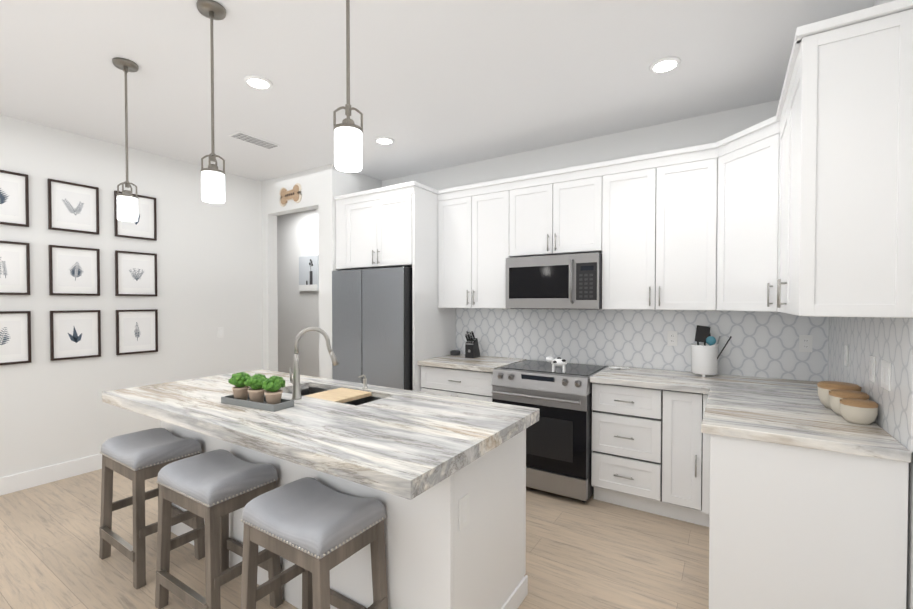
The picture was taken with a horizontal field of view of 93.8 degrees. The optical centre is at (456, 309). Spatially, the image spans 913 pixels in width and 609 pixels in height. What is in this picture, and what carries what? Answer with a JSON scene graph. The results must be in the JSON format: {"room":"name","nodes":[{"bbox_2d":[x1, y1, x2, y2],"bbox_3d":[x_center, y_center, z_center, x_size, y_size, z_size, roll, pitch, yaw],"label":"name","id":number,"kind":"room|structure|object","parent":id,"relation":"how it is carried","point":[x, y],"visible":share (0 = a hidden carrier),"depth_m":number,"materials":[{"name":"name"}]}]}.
{"room":"kitchen","nodes":[
{"label":"kitchen","id":0,"kind":"room"},
{"bbox_2d":[0,114,262,477],"bbox_3d":[-3.771,-0.022,2.810,0.120,2.870,5.580,1,1,33],"label":"wall","id":1,"kind":"structure","parent":0,"point":[209,270],"depth_m":3.83,"materials":[{"name":"white paint"}]},
{"bbox_2d":[0,170,28,226],"bbox_3d":[-3.427,-0.842,3.197,0.024,0.405,0.325,1,1,33],"label":"picture frame","id":2,"kind":"object","parent":1,"relation":"attached to","point":[14,198],"visible":0.96,"depth_m":3.27,"materials":[{"name":"white paper"}]},
{"bbox_2d":[0,241,29,294],"bbox_3d":[-3.427,-0.312,3.206,0.024,0.405,0.325,1,1,33],"label":"picture frame","id":3,"kind":"object","parent":1,"relation":"attached to","point":[14,268],"visible":0.96,"depth_m":3.27,"materials":[{"name":"white paper"}]},
{"bbox_2d":[0,311,30,364],"bbox_3d":[-3.427,0.218,3.215,0.024,0.405,0.325,1,1,33],"label":"picture frame","id":4,"kind":"object","parent":1,"relation":"attached to","point":[15,337],"visible":1,"depth_m":3.28,"materials":[{"name":"white paper"}]},
{"bbox_2d":[0,454,101,495],"bbox_3d":[-3.744,1.346,2.745,0.020,0.135,5.460,1,1,33],"label":"baseboard","id":5,"kind":"structure","parent":1,"relation":"attached to","point":[34,478],"depth_m":3.44,"materials":[{"name":"white wood"}]},
{"bbox_2d":[47,178,98,234],"bbox_3d":[-3.190,-0.848,3.568,0.024,0.405,0.325,1,1,33],"label":"picture frame","id":6,"kind":"object","parent":1,"relation":"attached to","point":[73,207],"visible":1,"depth_m":3.56,"materials":[{"name":"wood"},{"name":"paper"},{"name":"glass"}]},
{"bbox_2d":[49,245,99,295],"bbox_3d":[-3.190,-0.318,3.576,0.024,0.405,0.325,1,1,33],"label":"picture frame","id":7,"kind":"object","parent":1,"relation":"attached to","point":[74,271],"visible":1,"depth_m":3.57,"materials":[{"name":"white paper"}]},
{"bbox_2d":[50,310,100,360],"bbox_3d":[-3.190,0.212,3.585,0.024,0.405,0.325,1,1,33],"label":"picture frame","id":8,"kind":"object","parent":1,"relation":"attached to","point":[75,334],"visible":0.98,"depth_m":3.58,"materials":[{"name":"white paper"}]},
{"bbox_2d":[114,191,156,240],"bbox_3d":[-2.952,-0.854,3.938,0.024,0.405,0.325,1,1,33],"label":"picture frame","id":9,"kind":"object","parent":1,"relation":"attached to","point":[144,227],"visible":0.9,"depth_m":3.98,"materials":[{"name":"white paper"}]},
{"bbox_2d":[115,250,156,295],"bbox_3d":[-2.952,-0.324,3.947,0.024,0.405,0.325,1,1,33],"label":"picture frame","id":10,"kind":"object","parent":1,"relation":"attached to","point":[135,273],"visible":1,"depth_m":3.94,"materials":[{"name":"white paper"}]},
{"bbox_2d":[116,309,157,354],"bbox_3d":[-2.952,0.206,3.956,0.024,0.405,0.325,1,1,33],"label":"picture frame","id":11,"kind":"object","parent":1,"relation":"attached to","point":[136,331],"visible":1,"depth_m":3.95,"materials":[{"name":"white paper"}]},
{"bbox_2d":[277,209,318,376],"bbox_3d":[-2.098,-0.083,6.429,3.610,2.870,0.120,1,1,33],"label":"wall","id":12,"kind":"structure","parent":0,"point":[297,238],"depth_m":6.55,"materials":[{"name":"white paint"}]},
{"bbox_2d":[299,255,318,290],"bbox_3d":[-2.213,-0.537,6.399,0.420,0.520,0.041,1,1,33],"label":"picture","id":13,"kind":"object","parent":12,"relation":"attached to","point":[308,273],"visible":0.94,"depth_m":6.37,"materials":[{"name":"white paper"}]},
{"bbox_2d":[262,164,381,378],"bbox_3d":[-1.574,-0.059,5.013,1.200,2.870,0.740,1,1,33],"label":"wall","id":14,"kind":"structure","parent":0,"point":[322,187],"depth_m":4.59,"materials":[{"name":"white paint"}]},
{"bbox_2d":[279,183,301,206],"bbox_3d":[-1.834,-1.259,4.709,0.376,0.223,0.018,1,1,33],"label":"sign","id":15,"kind":"object","parent":14,"relation":"attached to","point":[294,194],"visible":1,"depth_m":4.69,"materials":[{"name":"beige wood"}]},
{"bbox_2d":[0,469,708,608],"bbox_3d":[-2.203,1.458,2.483,7.720,0.080,6.920,1,1,33],"label":"floor","id":16,"kind":"structure","parent":0,"point":[591,553],"depth_m":2.44,"materials":[{"name":"brown wood"}]},
{"bbox_2d":[99,428,204,589],"bbox_3d":[-1.739,1.075,2.440,0.505,0.687,0.356,1,1,33],"label":"stool","id":17,"kind":"object","parent":16,"relation":"on","point":[138,458],"visible":0.94,"depth_m":2.34,"materials":[{"name":"brown wood"}]},
{"bbox_2d":[155,449,282,608],"bbox_3d":[-1.144,1.082,2.053,0.505,0.687,0.356,1,1,33],"label":"stool","id":18,"kind":"object","parent":16,"relation":"on","point":[214,488],"visible":0.98,"depth_m":1.98,"materials":[{"name":"brown wood"}]},
{"bbox_2d":[241,477,387,608],"bbox_3d":[-0.562,1.088,1.691,0.502,0.687,0.352,1,1,33],"label":"stool","id":19,"kind":"object","parent":16,"relation":"on","point":[314,531],"visible":1,"depth_m":1.64,"materials":[{"name":"brown wood"}]},
{"bbox_2d":[102,397,539,608],"bbox_3d":[-0.850,0.977,2.352,2.350,0.886,1.025,1,1,33],"label":"kitchen island","id":20,"kind":"object","parent":16,"relation":"on","point":[441,479],"depth_m":1.76,"materials":[{"name":"white"}]},
{"bbox_2d":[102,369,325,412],"bbox_3d":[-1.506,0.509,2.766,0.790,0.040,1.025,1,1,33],"label":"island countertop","id":21,"kind":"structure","parent":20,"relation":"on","point":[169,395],"depth_m":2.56,"materials":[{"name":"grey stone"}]},
{"bbox_2d":[162,378,405,440],"bbox_3d":[-0.862,0.516,2.353,0.740,0.040,1.025,1,1,33],"label":"island countertop","id":22,"kind":"structure","parent":20,"relation":"on","point":[239,421],"depth_m":2.07,"materials":[{"name":"grey stone"}]},
{"bbox_2d":[221,372,293,411],"bbox_3d":[-1.039,0.416,2.224,0.400,0.162,0.125,0,1,27],"label":"potted plant","id":23,"kind":"object","parent":22,"relation":"on","point":[260,386],"visible":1,"depth_m":2.19,"materials":[{"name":"green plant"}]},
{"bbox_2d":[289,327,338,399],"bbox_3d":[-0.809,0.295,2.415,0.190,0.396,0.227,1,1,33],"label":"faucet","id":24,"kind":"object","parent":22,"relation":"on","point":[296,389],"visible":1,"depth_m":2.36,"materials":[{"name":"silver metal"}]},
{"bbox_2d":[282,385,377,404],"bbox_3d":[-0.748,0.644,2.534,0.764,0.250,0.324,1,1,33],"label":"sink","id":25,"kind":"object","parent":22,"relation":"in","point":[306,389],"depth_m":2.75,"materials":[{"name":"black metal"}]},
{"bbox_2d":[305,387,370,402],"bbox_3d":[-0.697,0.507,2.500,0.260,0.023,0.298,1,1,33],"label":"cutting board","id":26,"kind":"object","parent":22,"relation":"on","point":[342,395],"visible":0.73,"depth_m":2.49,"materials":[{"name":"brown wood"}]},
{"bbox_2d":[359,375,367,388],"bbox_3d":[-0.575,0.446,2.634,0.040,0.088,0.070,1,1,33],"label":"soap dispenser","id":27,"kind":"object","parent":22,"relation":"on","point":[364,383],"visible":1,"depth_m":2.64,"materials":[{"name":"silver metal"}]},
{"bbox_2d":[250,390,539,488],"bbox_3d":[-0.206,0.523,1.932,0.820,0.040,1.025,1,1,33],"label":"island countertop","id":28,"kind":"structure","parent":20,"relation":"on","point":[404,439],"depth_m":1.74,"materials":[{"name":"grey stone"}]},
{"bbox_2d":[332,267,412,390],"bbox_3d":[-0.663,0.499,4.399,0.957,1.775,0.745,1,1,33],"label":"refrigerator","id":29,"kind":"object","parent":16,"relation":"on","point":[372,341],"visible":0.33,"depth_m":4.02,"materials":[{"name":"grey metal"}]},
{"bbox_2d":[421,366,491,401],"bbox_3d":[0.162,0.951,3.981,0.785,0.884,0.608,1,1,33],"label":"base cabinet","id":30,"kind":"object","parent":16,"relation":"on","point":[470,384],"depth_m":3.71,"materials":[{"name":"white wood"}]},
{"bbox_2d":[417,354,525,373],"bbox_3d":[0.151,0.489,3.956,0.790,0.040,0.652,1,1,33],"label":"countertop","id":31,"kind":"structure","parent":30,"relation":"on","point":[486,364],"depth_m":3.79,"materials":[{"name":"grey stone"}]},
{"bbox_2d":[450,350,459,354],"bbox_3d":[-0.011,0.440,4.328,0.100,0.043,0.100,1,1,33],"label":"smart speaker","id":32,"kind":"object","parent":31,"relation":"on","point":[454,352],"visible":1,"depth_m":4.29},
{"bbox_2d":[465,331,479,357],"bbox_3d":[0.147,0.335,4.120,0.092,0.260,0.166,1,1,33],"label":"knife block","id":33,"kind":"object","parent":31,"relation":"on","point":[472,350],"visible":1,"depth_m":4.09,"materials":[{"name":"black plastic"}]},
{"bbox_2d":[491,360,607,501],"bbox_3d":[0.769,0.940,3.488,0.756,0.922,0.746,1,1,33],"label":"range","id":34,"kind":"object","parent":16,"relation":"on","point":[559,447],"visible":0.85,"depth_m":3.16,"materials":[{"name":"grey metal"}]},
{"bbox_2d":[546,356,566,372],"bbox_3d":[0.771,0.415,3.296,0.163,0.133,0.077,1,1,33],"label":"cow figurine","id":35,"kind":"object","parent":34,"relation":"on","point":[559,362],"visible":1,"depth_m":3.27,"materials":[{"name":"white ceramic"}]},
{"bbox_2d":[591,382,700,523],"bbox_3d":[1.458,0.964,3.150,0.755,0.884,0.608,1,1,33],"label":"base cabinet","id":36,"kind":"object","parent":16,"relation":"on","point":[646,444],"depth_m":2.90,"materials":[{"name":"white wood"}]},
{"bbox_2d":[590,366,818,397],"bbox_3d":[1.714,0.506,2.954,1.392,0.040,0.652,1,1,33],"label":"countertop","id":37,"kind":"structure","parent":36,"relation":"on","point":[685,382],"depth_m":2.88,"materials":[{"name":"grey stone"}]},
{"bbox_2d":[608,366,628,369],"bbox_3d":[1.290,0.469,3.400,0.150,0.016,0.103,1,1,33],"label":"spoon rest","id":38,"kind":"object","parent":37,"relation":"on","point":[614,368],"visible":1,"depth_m":3.39,"materials":[{"name":"white ceramic"}]},
{"bbox_2d":[691,325,731,376],"bbox_3d":[1.839,0.300,3.092,0.256,0.364,0.180,1,1,33],"label":"utensil crock","id":39,"kind":"object","parent":37,"relation":"on","point":[704,358],"visible":1,"depth_m":3.06,"materials":[{"name":"white ceramic"}]},
{"bbox_2d":[697,394,708,525],"bbox_3d":[2.012,0.971,2.779,0.688,0.884,0.633,1,1,33],"label":"base cabinet","id":40,"kind":"object","parent":16,"relation":"on","point":[700,509],"depth_m":2.72,"materials":[{"name":"white wood"}]},
{"bbox_2d":[705,434,908,608],"bbox_3d":[1.622,0.982,2.104,0.616,0.884,0.926,1,1,33],"label":"base cabinet","id":41,"kind":"object","parent":16,"relation":"on","point":[791,494],"depth_m":1.71,"materials":[{"name":"white wood"}]},
{"bbox_2d":[701,386,910,462],"bbox_3d":[1.599,0.520,2.090,0.652,0.040,0.929,1,1,33],"label":"countertop","id":42,"kind":"structure","parent":41,"relation":"on","point":[747,415],"depth_m":1.85,"materials":[{"name":"grey stone"}]},
{"bbox_2d":[817,381,877,424],"bbox_3d":[1.849,0.438,2.036,0.166,0.125,0.435,1,1,33],"label":"bowls","id":43,"kind":"object","parent":42,"relation":"on","point":[851,403],"visible":1,"depth_m":1.95,"materials":[{"name":"beige ceramic"}]},
{"bbox_2d":[0,0,875,181],"bbox_3d":[-2.203,-1.491,2.434,7.720,0.080,6.920,1,1,33],"label":"ceiling","id":44,"kind":"structure","parent":0,"point":[437,84],"depth_m":2.61,"materials":[{"name":"white paint"}]},
{"bbox_2d":[112,57,138,221],"bbox_3d":[-1.955,-0.990,2.533,0.124,0.924,0.124,1,1,33],"label":"pendant light","id":45,"kind":"object","parent":44,"relation":"hanging from","point":[127,205],"visible":1,"depth_m":2.52,"materials":[{"name":"white glass"}]},
{"bbox_2d":[196,0,225,203],"bbox_3d":[-1.174,-0.982,2.056,0.124,0.924,0.124,1,1,33],"label":"pendant light","id":46,"kind":"object","parent":44,"relation":"hanging from","point":[212,183],"visible":1,"depth_m":2.04,"materials":[{"name":"white glass"}]},
{"bbox_2d":[228,131,279,148],"bbox_3d":[-1.757,-1.468,3.723,0.170,0.009,0.380,1,1,33],"label":"ceiling vent","id":47,"kind":"object","parent":44,"relation":"in","point":[251,139],"visible":1,"depth_m":3.71,"materials":[{"name":"white metal"}]},
{"bbox_2d":[244,75,272,89],"bbox_3d":[-1.270,-1.450,2.740,0.170,0.012,0.170,1,1,33],"label":"recessed light","id":48,"kind":"object","parent":44,"relation":"in","point":[258,82],"visible":1,"depth_m":2.73,"materials":[{"name":"white"}]},
{"bbox_2d":[333,0,362,172],"bbox_3d":[-0.393,-0.974,1.550,0.124,0.924,0.124,1,1,33],"label":"pendant light","id":49,"kind":"object","parent":44,"relation":"hanging from","point":[348,132],"visible":1,"depth_m":1.53,"materials":[{"name":"white glass"}]},
{"bbox_2d":[375,136,393,144],"bbox_3d":[-0.628,-1.467,3.723,0.170,0.012,0.170,1,1,33],"label":"recessed light","id":50,"kind":"object","parent":44,"relation":"in","point":[383,140],"visible":0.98,"depth_m":3.71,"materials":[{"name":"white"}]},
{"bbox_2d":[649,57,680,72],"bbox_3d":[1.238,-1.447,2.539,0.170,0.012,0.170,1,1,33],"label":"recessed light","id":51,"kind":"object","parent":44,"relation":"in","point":[665,65],"visible":1,"depth_m":2.52,"materials":[{"name":"white"}]},
{"bbox_2d":[382,100,823,381],"bbox_3d":[0.891,-0.041,3.939,4.110,2.870,0.128,1,1,33],"label":"wall","id":52,"kind":"structure","parent":0,"point":[763,344],"depth_m":3.50,"materials":[{"name":"tile"}]},
{"bbox_2d":[336,196,353,269],"bbox_3d":[-0.969,-0.771,4.631,0.207,0.705,0.690,1,1,33],"label":"upper cabinet","id":53,"kind":"object","parent":52,"relation":"attached to","point":[343,202],"depth_m":4.34,"materials":[{"name":"white wood"}]},
{"bbox_2d":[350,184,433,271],"bbox_3d":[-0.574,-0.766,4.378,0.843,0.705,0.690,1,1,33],"label":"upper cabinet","id":54,"kind":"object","parent":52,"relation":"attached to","point":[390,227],"depth_m":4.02,"materials":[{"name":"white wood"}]},
{"bbox_2d":[434,180,517,308],"bbox_3d":[0.252,-0.562,4.075,0.819,1.103,0.327,1,1,33],"label":"upper cabinet","id":55,"kind":"object","parent":52,"relation":"attached to","point":[474,227],"depth_m":3.94,"materials":[{"name":"white wood"}]},
{"bbox_2d":[514,168,589,256],"bbox_3d":[0.882,-0.785,3.667,0.793,0.645,0.327,1,1,33],"label":"upper cabinet","id":56,"kind":"object","parent":52,"relation":"attached to","point":[552,210],"depth_m":3.53,"materials":[{"name":"white wood"}]},
{"bbox_2d":[506,252,601,309],"bbox_3d":[0.849,-0.222,3.625,0.787,0.439,0.444,1,1,33],"label":"microwave","id":57,"kind":"object","parent":56,"relation":"attached to","point":[568,281],"visible":1,"depth_m":3.44,"materials":[{"name":"grey metal"}]},
{"bbox_2d":[590,148,701,309],"bbox_3d":[1.522,-0.548,3.237,0.868,1.103,0.367,1,1,33],"label":"upper cabinet","id":58,"kind":"object","parent":52,"relation":"attached to","point":[646,211],"depth_m":3.13,"materials":[{"name":"white wood"}]},
{"bbox_2d":[667,331,676,345],"bbox_3d":[1.691,0.229,3.348,0.070,0.115,0.008,1,1,33],"label":"electrical outlet","id":59,"kind":"object","parent":52,"relation":"attached to","point":[671,338],"visible":1,"depth_m":3.35,"materials":[{"name":"white plastic"}]},
{"bbox_2d":[702,118,769,311],"bbox_3d":[1.804,-0.539,2.689,0.404,1.103,0.404,1,1,33],"label":"upper cabinet","id":60,"kind":"object","parent":52,"relation":"attached to","point":[734,167],"depth_m":2.76,"materials":[{"name":"white wood"}]},
{"bbox_2d":[799,335,812,351],"bbox_3d":[2.377,0.234,2.908,0.070,0.115,0.008,1,1,33],"label":"electrical outlet","id":61,"kind":"object","parent":52,"relation":"attached to","point":[805,343],"visible":1,"depth_m":2.91,"materials":[{"name":"white plastic"}]},
{"bbox_2d":[824,0,912,608],"bbox_3d":[0.863,0.021,0.208,0.128,2.870,6.200,1,1,33],"label":"wall","id":62,"kind":"structure","parent":52,"relation":"attached to","point":[890,340],"depth_m":1.81,"materials":[{"name":"tile"}]},
{"bbox_2d":[766,0,912,317],"bbox_3d":[1.746,-0.528,2.027,0.366,1.103,0.978,1,1,33],"label":"upper cabinet","id":63,"kind":"object","parent":62,"relation":"attached to","point":[800,203],"depth_m":1.63,"materials":[{"name":"white wood"}]},
{"bbox_2d":[844,345,848,366],"bbox_3d":[2.176,0.260,2.388,0.009,0.115,0.070,1,1,33],"label":"light switch","id":64,"kind":"object","parent":62,"relation":"attached to","point":[846,350],"visible":1,"depth_m":2.37,"materials":[{"name":"white plastic"}]},
{"bbox_2d":[869,356,875,382],"bbox_3d":[1.896,0.272,1.950,0.009,0.115,0.070,1,1,33],"label":"light switch","id":65,"kind":"object","parent":62,"relation":"attached to","point":[872,370],"visible":1,"depth_m":1.94,"materials":[{"name":"white plastic"}]},
{"bbox_2d":[881,360,890,390],"bbox_3d":[1.788,0.275,1.782,0.009,0.115,0.116,1,1,33],"label":"light switch","id":66,"kind":"object","parent":62,"relation":"attached to","point":[886,375],"visible":1,"depth_m":1.76,"materials":[{"name":"white plastic"}]}
]}

